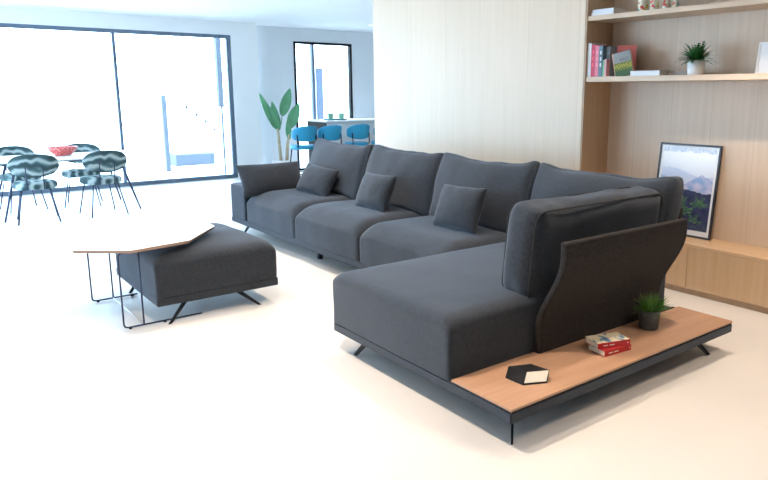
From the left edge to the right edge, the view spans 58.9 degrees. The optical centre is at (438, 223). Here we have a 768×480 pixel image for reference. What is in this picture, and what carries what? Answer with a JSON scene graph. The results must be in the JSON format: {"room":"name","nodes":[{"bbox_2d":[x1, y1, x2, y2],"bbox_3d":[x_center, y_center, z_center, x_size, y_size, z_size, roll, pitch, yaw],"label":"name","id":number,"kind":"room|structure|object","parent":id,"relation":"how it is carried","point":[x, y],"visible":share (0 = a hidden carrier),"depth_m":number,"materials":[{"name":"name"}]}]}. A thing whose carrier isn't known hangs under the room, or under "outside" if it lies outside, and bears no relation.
{"room":"living room","nodes":[
{"label":"living room","id":0,"kind":"room"},
{"bbox_2d":[0,6,256,35],"bbox_3d":[-7.223,-3.033,9.694,9.640,0.235,0.250,-9,14,-38],"label":"wall","id":1,"kind":"structure","parent":0,"point":[13,15],"depth_m":11.11,"materials":[{"name":"white paint"}]},
{"bbox_2d":[0,0,372,32],"bbox_3d":[-1.254,-2.329,5.178,13.250,0.120,15.300,-9,14,-38],"label":"ceiling","id":2,"kind":"structure","parent":0,"point":[340,15],"depth_m":10.53,"materials":[{"name":"white paint"}]},
{"bbox_2d":[230,35,262,177],"bbox_3d":[-3.659,-2.183,12.767,0.505,2.600,0.250,-9,14,-38],"label":"wall","id":3,"kind":"structure","parent":0,"point":[244,50],"depth_m":12.64,"materials":[{"name":"white paint"}]},
{"bbox_2d":[0,23,237,196],"bbox_3d":[-7.280,-1.618,9.832,8.885,2.605,0.070,-9,14,-38],"label":"window","id":4,"kind":"structure","parent":3,"relation":"in","point":[234,174],"depth_m":11.51,"materials":[{"name":"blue metal"}]},
{"bbox_2d":[256,25,374,163],"bbox_3d":[-2.234,-2.587,14.229,3.610,2.835,0.130,-9,14,-38],"label":"wall","id":5,"kind":"structure","parent":0,"point":[274,44],"depth_m":13.49,"materials":[{"name":"grey paint"}]},
{"bbox_2d":[293,41,352,169],"bbox_3d":[-2.389,-2.427,14.091,1.340,2.575,0.095,-9,14,-38],"label":"window","id":6,"kind":"structure","parent":5,"relation":"in","point":[311,44],"depth_m":13.87,"materials":[{"name":"black"}]},
{"bbox_2d":[0,170,767,479],"bbox_3d":[-1.257,0.562,5.741,13.250,0.100,15.300,-9,14,-38],"label":"floor","id":7,"kind":"structure","parent":0,"point":[240,388],"depth_m":3.66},
{"bbox_2d":[0,146,47,213],"bbox_3d":[-5.721,-0.610,9.235,0.552,0.862,0.559,10,15,42],"label":"dining chair","id":8,"kind":"object","parent":7,"relation":"on","point":[6,150],"visible":0.48,"depth_m":9.27,"materials":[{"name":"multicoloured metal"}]},
{"bbox_2d":[7,154,61,225],"bbox_3d":[-5.020,-0.449,8.409,0.559,0.862,0.552,-7,13,-32],"label":"dining chair","id":9,"kind":"object","parent":7,"relation":"on","point":[27,165],"visible":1,"depth_m":8.19,"materials":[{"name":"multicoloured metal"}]},
{"bbox_2d":[0,150,146,222],"bbox_3d":[-5.072,-0.541,9.200,1.960,0.743,1.061,-9,14,-38],"label":"dining table","id":10,"kind":"object","parent":7,"relation":"on","point":[75,156],"visible":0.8,"depth_m":9.11,"materials":[{"name":"white paint"}]},
{"bbox_2d":[46,146,77,155],"bbox_3d":[-5.131,-0.983,9.222,0.380,0.115,0.380,-9,14,-38],"label":"fruit bowl","id":11,"kind":"object","parent":10,"relation":"on","point":[56,150],"visible":1,"depth_m":9.12,"materials":[{"name":"red ceramic"}]},
{"bbox_2d":[61,143,102,207],"bbox_3d":[-5.112,-0.693,9.665,0.559,0.862,0.552,-5,12,-23],"label":"dining chair","id":12,"kind":"object","parent":7,"relation":"on","point":[82,147],"visible":0.62,"depth_m":9.60,"materials":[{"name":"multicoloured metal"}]},
{"bbox_2d":[79,150,128,217],"bbox_3d":[-4.442,-0.544,8.901,0.559,0.862,0.552,-11,15,-44],"label":"dining chair","id":13,"kind":"object","parent":7,"relation":"on","point":[103,161],"visible":1,"depth_m":8.69,"materials":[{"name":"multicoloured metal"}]},
{"bbox_2d":[62,219,213,328],"bbox_3d":[-2.202,0.351,5.083,1.057,0.564,1.065,-9,14,-38],"label":"coffee table","id":14,"kind":"object","parent":7,"relation":"on","point":[145,235],"visible":1,"depth_m":4.88,"materials":[{"name":"white laminate"}]},
{"bbox_2d":[115,223,277,323],"bbox_3d":[-1.928,0.334,5.341,0.916,0.499,1.115,-9,14,-38],"label":"ottoman","id":15,"kind":"object","parent":7,"relation":"on","point":[224,260],"visible":0.85,"depth_m":4.92,"materials":[{"name":"black fabric"}]},
{"bbox_2d":[259,88,299,162],"bbox_3d":[-2.995,-1.702,12.757,0.784,1.660,0.380,-9,14,-38],"label":"banana plant","id":16,"kind":"object","parent":7,"relation":"on","point":[272,114],"visible":0.94,"depth_m":12.77,"materials":[{"name":"green plant"}]},
{"bbox_2d":[290,126,316,174],"bbox_3d":[-2.309,-1.150,11.564,0.464,1.036,0.471,-9,14,-38],"label":"bar stool","id":17,"kind":"object","parent":7,"relation":"on","point":[304,133],"visible":0.84,"depth_m":11.36,"materials":[{"name":"blue plastic"}]},
{"bbox_2d":[317,125,341,143],"bbox_3d":[-1.926,-1.208,11.864,0.464,1.036,0.471,-9,14,-38],"label":"bar stool","id":18,"kind":"object","parent":7,"relation":"on","point":[331,132],"visible":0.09,"depth_m":11.61,"materials":[{"name":"blue"}]},
{"bbox_2d":[306,118,374,161],"bbox_3d":[-1.190,-1.507,13.282,2.700,1.080,0.750,-9,14,-38],"label":"kitchen island","id":19,"kind":"object","parent":7,"relation":"on","point":[318,123],"depth_m":12.48,"materials":[{"name":"white paint"}]},
{"bbox_2d":[324,118,347,119],"bbox_3d":[-1.915,-1.931,12.575,0.500,0.020,0.375,-9,14,-38],"label":"serving tray","id":20,"kind":"object","parent":19,"relation":"on","point":[333,118],"visible":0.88,"depth_m":12.43,"materials":[{"name":"teal"}]},
{"bbox_2d":[328,113,333,118],"bbox_3d":[-2.004,-1.978,12.532,0.110,0.115,0.110,-9,14,-38],"label":"cup","id":21,"kind":"object","parent":20,"relation":"on","point":[330,115],"visible":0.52,"depth_m":12.49,"materials":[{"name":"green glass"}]},
{"bbox_2d":[338,113,343,118],"bbox_3d":[-1.812,-1.990,12.595,0.110,0.115,0.110,-9,14,-38],"label":"cup","id":22,"kind":"object","parent":20,"relation":"on","point":[341,115],"visible":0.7,"depth_m":12.55,"materials":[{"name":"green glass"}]},
{"bbox_2d":[306,118,374,122],"bbox_3d":[-1.189,-2.023,13.181,2.700,0.029,0.750,-9,14,-38],"label":"countertop","id":23,"kind":"structure","parent":19,"relation":"on","point":[349,119],"depth_m":12.47,"materials":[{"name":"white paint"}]},
{"bbox_2d":[344,124,369,145],"bbox_3d":[-1.474,-1.277,12.220,0.464,1.036,0.471,-9,14,-38],"label":"bar stool","id":24,"kind":"object","parent":7,"relation":"on","point":[360,131],"visible":0.66,"depth_m":11.98,"materials":[{"name":"blue"}]},
{"bbox_2d":[371,127,374,144],"bbox_3d":[-1.028,-1.345,12.570,0.464,1.036,0.471,-9,14,-38],"label":"bar stool","id":25,"kind":"object","parent":7,"relation":"on","point":[373,141],"visible":0.15,"depth_m":12.41,"materials":[{"name":"blue"}]},
{"bbox_2d":[231,138,732,444],"bbox_3d":[-0.604,-0.027,5.683,2.041,1.080,5.501,-9,14,-38],"label":"sofa","id":26,"kind":"object","parent":7,"relation":"on","point":[555,257],"visible":0.86,"depth_m":3.94,"materials":[{"name":"black fabric"}]},
{"bbox_2d":[236,161,300,197],"bbox_3d":[-1.847,-0.488,7.471,0.736,0.334,0.255,-9,14,-38],"label":"armrest","id":27,"kind":"object","parent":26,"relation":"on","point":[257,179],"visible":0.77,"depth_m":7.35,"materials":[{"name":"grey fabric"}]},
{"bbox_2d":[247,188,351,237],"bbox_3d":[-1.419,-0.163,7.287,0.919,0.358,1.170,-9,14,-38],"label":"seat cushion","id":28,"kind":"object","parent":26,"relation":"on","point":[275,212],"depth_m":6.96,"materials":[{"name":"grey fabric"}]},
{"bbox_2d":[296,163,338,196],"bbox_3d":[-1.291,-0.453,7.160,0.227,0.329,0.542,-11,15,-43],"label":"throw pillow","id":29,"kind":"object","parent":26,"relation":"on","point":[315,179],"visible":0.92,"depth_m":7.05,"materials":[{"name":"grey fabric"}]},
{"bbox_2d":[309,138,373,199],"bbox_3d":[-1.090,-0.596,7.381,0.326,0.622,1.241,9,3,-38],"label":"cushion","id":30,"kind":"object","parent":26,"relation":"on","point":[351,161],"depth_m":7.05,"materials":[{"name":"grey fabric"}]},
{"bbox_2d":[295,200,419,260],"bbox_3d":[-0.693,0.011,6.397,0.917,0.359,1.175,-9,14,-38],"label":"seat cushion","id":31,"kind":"object","parent":26,"relation":"on","point":[335,228],"depth_m":6.09,"materials":[{"name":"grey fabric"}]},
{"bbox_2d":[355,172,396,212],"bbox_3d":[-0.589,-0.290,6.250,0.224,0.327,0.510,-8,13,-35],"label":"throw pillow","id":32,"kind":"object","parent":26,"relation":"on","point":[375,191],"visible":0.98,"depth_m":6.12,"materials":[{"name":"grey fabric"}]},
{"bbox_2d":[365,145,443,215],"bbox_3d":[-0.348,-0.419,6.482,0.333,0.620,1.162,9,3,-40],"label":"cushion","id":33,"kind":"object","parent":26,"relation":"on","point":[416,172],"depth_m":6.20,"materials":[{"name":"grey fabric"}]},
{"bbox_2d":[360,215,505,266],"bbox_3d":[0.041,0.186,5.497,0.914,0.360,1.196,-9,14,-38],"label":"seat cushion","id":34,"kind":"object","parent":26,"relation":"on","point":[391,241],"depth_m":5.27,"materials":[{"name":"grey fabric"}]},
{"bbox_2d":[433,184,486,233],"bbox_3d":[0.157,-0.120,5.300,0.218,0.349,0.516,-9,14,-39],"label":"throw pillow","id":35,"kind":"object","parent":26,"relation":"on","point":[460,208],"visible":1,"depth_m":5.18,"materials":[{"name":"grey fabric"}]},
{"bbox_2d":[429,152,539,232],"bbox_3d":[0.351,-0.254,5.602,0.328,0.622,1.187,9,3,-39],"label":"cushion","id":36,"kind":"object","parent":26,"relation":"on","point":[507,184],"depth_m":5.34,"materials":[{"name":"grey fabric"}]},
{"bbox_2d":[333,242,665,380],"bbox_3d":[0.419,0.425,4.327,1.866,0.338,1.152,-9,14,-38],"label":"seat cushion","id":37,"kind":"object","parent":26,"relation":"on","point":[448,316],"depth_m":3.67,"materials":[{"name":"grey fabric"}]},
{"bbox_2d":[505,364,548,384],"bbox_3d":[0.442,0.747,3.340,0.158,0.050,0.184,-9,14,-38],"label":"box","id":38,"kind":"object","parent":26,"relation":"on","point":[527,374],"visible":1,"depth_m":3.32,"materials":[{"name":"black"}]},
{"bbox_2d":[503,186,659,296],"bbox_3d":[0.868,0.094,4.038,1.221,0.552,0.303,-9,20,-38],"label":"cushion","id":39,"kind":"object","parent":26,"relation":"on","point":[536,230],"depth_m":3.70,"materials":[{"name":"grey fabric"}]},
{"bbox_2d":[530,163,683,222],"bbox_3d":[1.091,-0.083,4.716,0.326,0.625,1.211,9,3,-40],"label":"cushion","id":40,"kind":"object","parent":26,"relation":"on","point":[546,180],"depth_m":4.60,"materials":[{"name":"grey fabric"}]},
{"bbox_2d":[588,344,630,356],"bbox_3d":[0.940,0.682,3.727,0.200,0.031,0.129,-7,13,-31],"label":"paperback book","id":41,"kind":"object","parent":26,"relation":"on","point":[605,352],"visible":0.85,"depth_m":3.67,"materials":[{"name":"red paper"}]},
{"bbox_2d":[585,332,629,348],"bbox_3d":[0.933,0.648,3.738,0.208,0.031,0.126,-4,12,-20],"label":"paperback book","id":42,"kind":"object","parent":41,"relation":"on","point":[613,339],"visible":1,"depth_m":3.71,"materials":[{"name":"red paper"}]},
{"bbox_2d":[630,292,674,330],"bbox_3d":[1.285,0.521,4.048,0.318,0.225,0.322,5,12,25],"label":"potted grass","id":43,"kind":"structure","parent":26,"relation":"on","point":[649,314],"depth_m":4.02,"materials":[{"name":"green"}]},
{"bbox_2d":[665,236,767,313],"bbox_3d":[3.259,0.623,4.112,0.347,0.412,5.840,-9,14,-38],"label":"base cabinet","id":44,"kind":"object","parent":7,"relation":"on","point":[732,273],"visible":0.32,"depth_m":5.20,"materials":[{"name":"brown wood"}]},
{"bbox_2d":[657,142,722,240],"bbox_3d":[2.061,-0.278,5.660,0.098,0.763,0.555,-9,14,-38],"label":"framed print","id":45,"kind":"object","parent":44,"relation":"on","point":[698,166],"visible":0.65,"depth_m":5.58,"materials":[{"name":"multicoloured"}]},
{"bbox_2d":[373,0,585,170],"bbox_3d":[1.867,-1.484,8.583,4.200,2.835,3.337,-9,14,-38],"label":"wall","id":46,"kind":"structure","parent":0,"point":[483,80],"depth_m":6.97,"materials":[{"name":"brown wood"}]},
{"bbox_2d":[639,307,660,330],"bbox_3d":[1.264,0.574,4.061,0.128,0.116,0.128,-9,14,-38],"label":"pot","id":47,"kind":"object","parent":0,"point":[650,319],"depth_m":4.01,"materials":[{"name":"grey ceramic"}]},
{"bbox_2d":[606,0,767,247],"bbox_3d":[3.606,-0.561,3.852,0.150,2.835,6.363,-9,14,-38],"label":"wall","id":48,"kind":"structure","parent":0,"point":[732,115],"depth_m":5.47,"materials":[{"name":"brown wood"}]},
{"bbox_2d":[579,0,614,172],"bbox_3d":[1.420,-1.005,6.126,0.366,2.835,0.022,-9,14,-38],"label":"trim","id":49,"kind":"structure","parent":48,"relation":"attached to","point":[596,95],"depth_m":6.09,"materials":[{"name":"brown wood"}]},
{"bbox_2d":[586,73,767,81],"bbox_3d":[3.258,-0.849,3.825,0.353,0.043,5.843,-9,14,-38],"label":"wall shelf","id":50,"kind":"object","parent":48,"relation":"attached to","point":[755,76],"visible":1,"depth_m":5.23,"materials":[{"name":"brown wood"}]},
{"bbox_2d":[587,43,605,76],"bbox_3d":[1.394,-1.437,5.975,0.200,0.285,0.040,-9,14,-38],"label":"book","id":51,"kind":"object","parent":50,"relation":"on","point":[589,44],"visible":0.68,"depth_m":5.91,"materials":[{"name":"white paper"}]},
{"bbox_2d":[594,45,599,76],"bbox_3d":[1.445,-1.413,5.914,0.201,0.262,0.038,-9,14,-38],"label":"book","id":52,"kind":"object","parent":50,"relation":"on","point":[597,47],"visible":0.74,"depth_m":5.85,"materials":[{"name":"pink paper"}]},
{"bbox_2d":[590,45,606,76],"bbox_3d":[1.416,-1.423,5.941,0.191,0.270,0.042,-9,14,-38],"label":"book","id":53,"kind":"object","parent":50,"relation":"on","point":[593,46],"visible":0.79,"depth_m":5.88,"materials":[{"name":"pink paper"}]},
{"bbox_2d":[598,46,614,76],"bbox_3d":[1.470,-1.405,5.883,0.201,0.258,0.040,-9,14,-38],"label":"book","id":54,"kind":"object","parent":50,"relation":"on","point":[602,49],"visible":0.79,"depth_m":5.82,"materials":[{"name":"blue paper"}]},
{"bbox_2d":[604,59,609,75],"bbox_3d":[1.442,-1.333,5.808,0.040,0.145,0.020,-9,14,-38],"label":"booklet","id":55,"kind":"object","parent":50,"relation":"on","point":[606,64],"visible":0.91,"depth_m":5.80,"materials":[{"name":"pink paper"}]},
{"bbox_2d":[606,47,616,75],"bbox_3d":[1.519,-1.399,5.871,0.161,0.250,0.040,-9,14,-38],"label":"book","id":56,"kind":"object","parent":50,"relation":"on","point":[610,50],"visible":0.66,"depth_m":5.82,"materials":[{"name":"grey paper"}]},
{"bbox_2d":[612,50,633,75],"bbox_3d":[1.557,-1.343,5.718,0.204,0.236,0.031,9,14,38],"label":"book","id":57,"kind":"object","parent":50,"relation":"on","point":[622,61],"visible":1,"depth_m":5.71,"materials":[{"name":"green paper"}]},
{"bbox_2d":[617,45,636,75],"bbox_3d":[1.615,-1.395,5.824,0.160,0.262,0.022,3,11,16],"label":"book","id":58,"kind":"object","parent":50,"relation":"on","point":[620,48],"visible":0.41,"depth_m":5.79,"materials":[{"name":"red paper"}]},
{"bbox_2d":[630,70,667,75],"bbox_3d":[1.749,-1.231,5.562,0.190,0.040,0.275,-9,14,-38],"label":"book","id":59,"kind":"object","parent":50,"relation":"on","point":[652,72],"visible":0.86,"depth_m":5.47,"materials":[{"name":"white paper"}]},
{"bbox_2d":[676,40,714,74],"bbox_3d":[2.003,-1.280,5.239,0.329,0.260,0.332,-9,14,-38],"label":"potted fern","id":60,"kind":"object","parent":50,"relation":"on","point":[696,64],"visible":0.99,"depth_m":5.20,"materials":[{"name":"white paint"}]},
{"bbox_2d":[755,42,767,72],"bbox_3d":[2.386,-1.181,4.829,0.049,0.225,0.220,-9,14,-38],"label":"picture frame","id":61,"kind":"object","parent":50,"relation":"on","point":[762,58],"visible":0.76,"depth_m":4.88,"materials":[{"name":"white paint"}]},
{"bbox_2d":[588,0,767,23],"bbox_3d":[3.259,-1.354,3.727,0.353,0.040,5.843,-9,14,-38],"label":"wall shelf","id":62,"kind":"object","parent":48,"relation":"attached to","point":[739,5],"visible":1,"depth_m":5.24,"materials":[{"name":"brown wood"}]},
{"bbox_2d":[591,11,623,15],"bbox_3d":[1.480,-1.801,5.835,0.220,0.028,0.230,-9,14,-38],"label":"book","id":63,"kind":"object","parent":62,"relation":"on","point":[604,12],"visible":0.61,"depth_m":5.75,"materials":[{"name":"white paper"}]},
{"bbox_2d":[592,8,627,12],"bbox_3d":[1.478,-1.827,5.829,0.205,0.024,0.220,-9,14,-38],"label":"book","id":64,"kind":"object","parent":63,"relation":"on","point":[606,9],"visible":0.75,"depth_m":5.76,"materials":[{"name":"white paper"}]},
{"bbox_2d":[637,0,648,10],"bbox_3d":[1.669,-1.820,5.509,0.094,0.190,0.094,-9,14,-38],"label":"jar","id":65,"kind":"object","parent":62,"relation":"on","point":[642,5],"visible":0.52,"depth_m":5.48,"materials":[{"name":"ceramic"}]},
{"bbox_2d":[650,0,658,9],"bbox_3d":[1.735,-1.785,5.433,0.073,0.150,0.073,-9,14,-38],"label":"jar","id":66,"kind":"object","parent":62,"relation":"on","point":[654,4],"visible":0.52,"depth_m":5.41,"materials":[{"name":"white ceramic"}]},
{"bbox_2d":[663,0,669,7],"bbox_3d":[1.804,-1.754,5.351,0.059,0.120,0.059,-9,14,-38],"label":"jar","id":67,"kind":"object","parent":62,"relation":"on","point":[666,3],"visible":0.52,"depth_m":5.33,"materials":[{"name":"ceramic"}]},
{"bbox_2d":[673,0,677,6],"bbox_3d":[1.854,-1.724,5.293,0.043,0.085,0.043,-9,14,-38],"label":"jar","id":68,"kind":"object","parent":62,"relation":"on","point":[675,3],"visible":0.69,"depth_m":5.28,"materials":[{"name":"ceramic"}]},
{"bbox_2d":[687,60,705,74],"bbox_3d":[1.998,-1.207,5.251,0.132,0.112,0.132,-9,14,-38],"label":"pot","id":69,"kind":"object","parent":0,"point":[697,67],"depth_m":5.20,"materials":[{"name":"white ceramic"}]},
{"label":"outside","id":70,"kind":"structure","parent":0,"visible":0},
{"bbox_2d":[0,118,308,190],"bbox_3d":[-16.486,-2.207,20.546,60.000,0.150,27.250,-9,14,-38],"label":"ground","id":71,"kind":"structure","parent":70,"point":[143,137],"depth_m":22.79,"materials":[{"name":"stone"}]},
{"bbox_2d":[160,95,170,171],"bbox_3d":[-5.836,-1.913,14.457,0.085,1.620,0.100,-9,14,-38],"label":"post","id":72,"kind":"object","parent":71,"relation":"on","point":[162,97],"visible":1,"depth_m":14.42,"materials":[{"name":"grey"}]},
{"bbox_2d":[145,91,230,156],"bbox_3d":[-6.301,-2.521,17.339,1.980,1.710,0.900,-9,14,-38],"label":"stairs","id":73,"kind":"structure","parent":71,"relation":"on","point":[197,127],"depth_m":17.07,"materials":[{"name":"white"}]},
{"bbox_2d":[184,103,189,113],"bbox_3d":[-6.311,-2.873,16.923,0.268,0.276,0.255,10,15,41],"label":"potted shrub","id":74,"kind":"object","parent":73,"relation":"on","point":[187,111],"visible":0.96,"depth_m":16.86,"materials":[{"name":"grey plant"}]},
{"bbox_2d":[194,111,199,120],"bbox_3d":[-6.104,-2.708,17.082,0.307,0.272,0.181,-9,14,-38],"label":"potted shrub","id":75,"kind":"object","parent":73,"relation":"on","point":[196,118],"visible":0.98,"depth_m":17.04,"materials":[{"name":"grey plant"}]},
{"bbox_2d":[203,118,208,128],"bbox_3d":[-5.971,-2.563,17.260,0.212,0.299,0.210,0,11,0],"label":"potted shrub","id":76,"kind":"object","parent":73,"relation":"on","point":[205,125],"visible":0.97,"depth_m":17.20,"materials":[{"name":"grey plant"}]},
{"bbox_2d":[212,125,217,135],"bbox_3d":[-5.788,-2.389,17.384,0.282,0.290,0.194,-9,14,-38],"label":"potted shrub","id":77,"kind":"object","parent":73,"relation":"on","point":[214,131],"visible":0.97,"depth_m":17.38,"materials":[{"name":"grey plant"}]},
{"bbox_2d":[170,151,214,165],"bbox_3d":[-5.903,-1.539,16.094,0.900,0.260,0.700,-9,14,-38],"label":"bench","id":78,"kind":"object","parent":71,"relation":"on","point":[195,157],"visible":0.86,"depth_m":15.83,"materials":[{"name":"grey"}]},
{"bbox_2d":[213,38,226,173],"bbox_3d":[-4.236,-2.455,13.111,0.090,3.200,0.120,-9,14,-38],"label":"column","id":79,"kind":"structure","parent":71,"relation":"on","point":[217,43],"depth_m":13.03,"materials":[{"name":"grey paint"}]},
{"bbox_2d":[307,61,348,119],"bbox_3d":[-1.803,-2.946,17.662,3.440,2.430,0.200,-9,14,-38],"label":"wall","id":80,"kind":"structure","parent":71,"relation":"on","point":[335,73],"depth_m":16.79,"materials":[{"name":"white paint"}]},
{"bbox_2d":[316,68,323,118],"bbox_3d":[-2.906,-2.651,16.612,0.140,2.250,0.080,-9,14,-38],"label":"shutter","id":81,"kind":"object","parent":80,"relation":"attached to","point":[319,74],"visible":0.64,"depth_m":16.48,"materials":[{"name":"blue"}]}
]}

